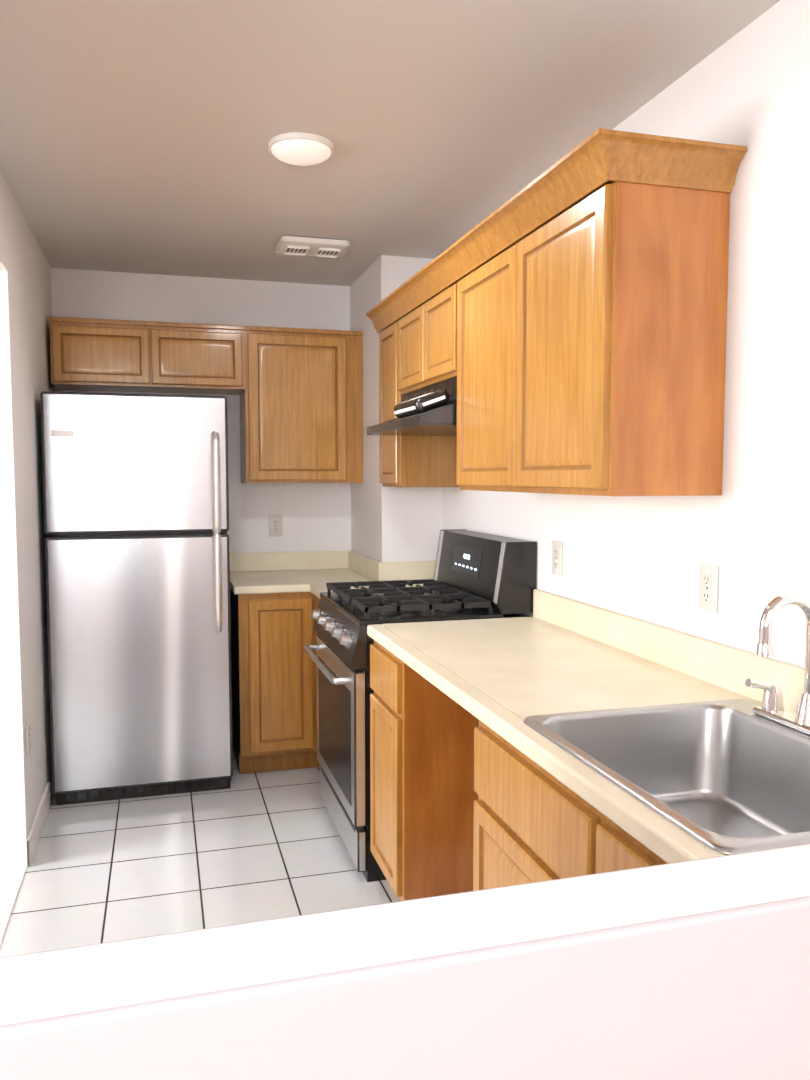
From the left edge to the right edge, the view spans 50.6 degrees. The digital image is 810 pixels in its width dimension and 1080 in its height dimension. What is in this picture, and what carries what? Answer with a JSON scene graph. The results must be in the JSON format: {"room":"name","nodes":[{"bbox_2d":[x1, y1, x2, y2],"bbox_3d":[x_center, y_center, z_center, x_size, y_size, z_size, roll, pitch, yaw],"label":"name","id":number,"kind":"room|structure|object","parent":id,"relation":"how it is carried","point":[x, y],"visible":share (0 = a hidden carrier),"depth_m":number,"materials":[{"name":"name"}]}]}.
{"room":"kitchen","nodes":[
{"label":"kitchen","id":0,"kind":"room"},
{"bbox_2d":[0,172,53,841],"bbox_3d":[-1.768,-0.110,4.173,0.125,2.440,7.862,-1,4,-16],"label":"wall","id":1,"kind":"structure","parent":0,"point":[25,315],"depth_m":3.18,"materials":[{"name":"white paint"}]},
{"bbox_2d":[0,866,26,943],"bbox_3d":[-1.210,1.278,2.314,0.125,0.064,1.670,-1,4,-16],"label":"sill","id":2,"kind":"structure","parent":1,"relation":"attached to","point":[11,879],"depth_m":2.94,"materials":[{"name":"white paint"}]},
{"bbox_2d":[0,782,50,868],"bbox_3d":[-2.118,0.967,5.482,0.149,0.100,4.972,-1,4,-16],"label":"baseboard","id":3,"kind":"structure","parent":1,"relation":"attached to","point":[18,853],"depth_m":3.12,"materials":[{"name":"white paint"}]},
{"bbox_2d":[26,723,30,758],"bbox_3d":[-1.398,0.745,3.185,0.008,0.116,0.072,-1,4,-16],"label":"electrical outlet","id":4,"kind":"object","parent":1,"relation":"attached to","point":[28,747],"visible":1,"depth_m":3.17,"materials":[{"name":"white plastic"}]},
{"bbox_2d":[0,751,400,956],"bbox_3d":[-0.332,1.249,2.742,1.800,0.060,3.947,-1,4,-16],"label":"floor","id":5,"kind":"structure","parent":0,"point":[254,847],"depth_m":3.12,"materials":[{"name":"tile"}]},
{"bbox_2d":[40,391,232,804],"bbox_3d":[-1.231,0.235,4.018,0.760,1.775,0.802,-1,4,-16],"label":"fridge","id":6,"kind":"object","parent":5,"relation":"on","point":[136,516],"visible":1,"depth_m":3.70,"materials":[{"name":"grey metal"}]},
{"bbox_2d":[230,550,435,773],"bbox_3d":[-0.346,0.601,4.220,0.988,1.014,1.008,-1,4,-16],"label":"base cabinet","id":7,"kind":"object","parent":5,"relation":"on","point":[275,597],"visible":0.5,"depth_m":4.05,"materials":[{"name":"brown wood"}]},
{"bbox_2d":[230,550,435,598],"bbox_3d":[-0.346,0.165,4.188,0.988,0.138,1.008,-1,4,-16],"label":"countertop","id":8,"kind":"structure","parent":7,"relation":"on","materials":[{"name":"beige laminate"}]},
{"bbox_2d":[303,529,536,881],"bbox_3d":[0.014,0.577,3.394,0.742,1.184,0.758,-1,4,-16],"label":"stove","id":9,"kind":"object","parent":5,"relation":"on","point":[478,575],"visible":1,"depth_m":3.14,"materials":[{"name":"black metal"}]},
{"bbox_2d":[367,633,582,900],"bbox_3d":[0.230,0.772,2.866,0.630,0.874,0.380,-1,4,-16],"label":"base cabinet","id":10,"kind":"object","parent":5,"relation":"on","point":[444,820],"depth_m":2.62,"materials":[{"name":"brown wood"}]},
{"bbox_2d":[379,617,795,853],"bbox_3d":[0.487,0.366,1.981,0.563,0.062,2.160,-1,4,-16],"label":"countertop","id":11,"kind":"structure","parent":10,"relation":"on","point":[528,664],"depth_m":2.28,"materials":[{"name":"beige laminate"}]},
{"bbox_2d":[515,693,809,874],"bbox_3d":[0.592,0.482,1.541,0.550,0.198,0.670,-1,4,-16],"label":"sink","id":12,"kind":"object","parent":11,"relation":"in","point":[733,775],"depth_m":1.74,"materials":[{"name":"silver metal"}]},
{"bbox_2d":[743,593,809,728],"bbox_3d":[0.746,0.229,1.655,0.146,0.258,0.254,-1,4,-16],"label":"faucet","id":13,"kind":"object","parent":11,"relation":"on","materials":[{"name":"silver metal"}]},
{"bbox_2d":[51,268,350,552],"bbox_3d":[-0.889,-0.142,4.600,1.800,2.440,0.120,-1,4,-16],"label":"wall","id":14,"kind":"structure","parent":0,"point":[316,516],"depth_m":4.52,"materials":[{"name":"white paint"}]},
{"bbox_2d":[49,316,152,392],"bbox_3d":[-1.463,-0.890,4.151,0.442,0.306,0.318,-1,4,-16],"label":"upper cabinet","id":15,"kind":"object","parent":14,"relation":"attached to","point":[87,354],"depth_m":4.01,"materials":[{"name":"brown wood"}]},
{"bbox_2d":[153,321,248,395],"bbox_3d":[-1.037,-0.899,4.272,0.443,0.306,0.318,-1,4,-16],"label":"upper cabinet","id":16,"kind":"object","parent":14,"relation":"attached to","point":[192,358],"depth_m":4.13,"materials":[{"name":"brown wood"}]},
{"bbox_2d":[269,515,282,536],"bbox_3d":[-0.693,-0.076,4.592,0.072,0.116,0.008,-1,4,-16],"label":"electrical outlet","id":17,"kind":"object","parent":14,"relation":"attached to","point":[275,526],"visible":1,"depth_m":4.59,"materials":[{"name":"white plastic"}]},
{"bbox_2d":[240,326,362,482],"bbox_3d":[-0.539,-0.680,4.430,0.593,0.767,0.318,-1,4,-16],"label":"upper cabinet","id":18,"kind":"object","parent":14,"relation":"attached to","point":[299,391],"depth_m":4.28,"materials":[{"name":"brown wood"}]},
{"bbox_2d":[0,0,779,285],"bbox_3d":[-1.752,-1.195,1.888,5.100,0.060,12.100,-1,4,-16],"label":"ceiling","id":19,"kind":"structure","parent":0,"point":[136,136],"depth_m":2.41,"materials":[{"name":"white paint"}]},
{"bbox_2d":[268,132,333,165],"bbox_3d":[-0.321,-1.197,2.651,0.200,0.047,0.200,-1,4,-16],"label":"lamp","id":20,"kind":"object","parent":19,"relation":"attached to","point":[300,148],"visible":1,"depth_m":2.60,"materials":[{"name":"white plastic"}]},
{"bbox_2d":[276,236,349,257],"bbox_3d":[-0.406,-1.282,3.768,0.300,0.040,0.210,-1,4,-16],"label":"ceiling vent","id":21,"kind":"object","parent":19,"relation":"in","point":[304,246],"visible":1,"depth_m":3.71,"materials":[{"name":"white plastic"}]},
{"bbox_2d":[350,255,441,561],"bbox_3d":[-0.059,-0.129,4.421,0.300,2.440,0.680,-1,4,-16],"label":"wall","id":22,"kind":"structure","parent":0,"point":[394,524],"depth_m":4.12,"materials":[{"name":"white paint"}]},
{"bbox_2d":[0,844,809,1079],"bbox_3d":[0.222,0.828,0.762,1.800,1.070,0.095,-1,4,-16],"label":"wall","id":23,"kind":"structure","parent":0,"point":[698,969],"depth_m":0.64,"materials":[{"name":"white paint"}]},
{"bbox_2d":[442,0,809,668],"bbox_3d":[0.652,0.001,2.664,0.100,2.440,12.100,-1,4,-16],"label":"wall","id":24,"kind":"structure","parent":0,"point":[747,532],"depth_m":1.98,"materials":[{"name":"white paint"}]},
{"bbox_2d":[366,252,453,439],"bbox_3d":[0.160,-0.710,3.336,0.445,0.560,0.760,-1,4,-16],"label":"upper cabinet","id":25,"kind":"object","parent":24,"relation":"attached to","point":[415,321],"depth_m":3.29,"materials":[{"name":"brown wood"}]},
{"bbox_2d":[367,376,456,435],"bbox_3d":[0.158,-0.512,3.350,0.450,0.174,0.756,-1,4,-16],"label":"range hood","id":26,"kind":"object","parent":25,"relation":"attached to","point":[428,407],"depth_m":3.10,"materials":[{"name":"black metal"}]},
{"bbox_2d":[379,436,449,486],"bbox_3d":[0.073,-0.636,3.883,0.318,0.788,0.325,-1,4,-16],"label":"upper cabinet","id":27,"kind":"object","parent":24,"relation":"attached to","point":[404,461],"depth_m":3.74,"materials":[{"name":"brown wood"}]},
{"bbox_2d":[552,540,562,575],"bbox_3d":[0.519,0.062,2.930,0.008,0.116,0.072,-1,4,-16],"label":"electrical outlet","id":28,"kind":"object","parent":24,"relation":"attached to","point":[557,552],"visible":1,"depth_m":2.92,"materials":[{"name":"white plastic"}]},
{"bbox_2d":[450,136,741,495],"bbox_3d":[0.469,-0.534,2.497,0.318,0.788,1.044,-1,4,-16],"label":"upper cabinet","id":29,"kind":"object","parent":24,"relation":"attached to","point":[559,326],"depth_m":2.03,"materials":[{"name":"brown wood"}]},
{"bbox_2d":[698,563,717,612],"bbox_3d":[0.750,0.119,2.124,0.008,0.116,0.072,-1,4,-16],"label":"electrical outlet","id":30,"kind":"object","parent":24,"relation":"attached to","point":[708,589],"visible":1,"depth_m":2.12,"materials":[{"name":"white plastic"}]}
]}

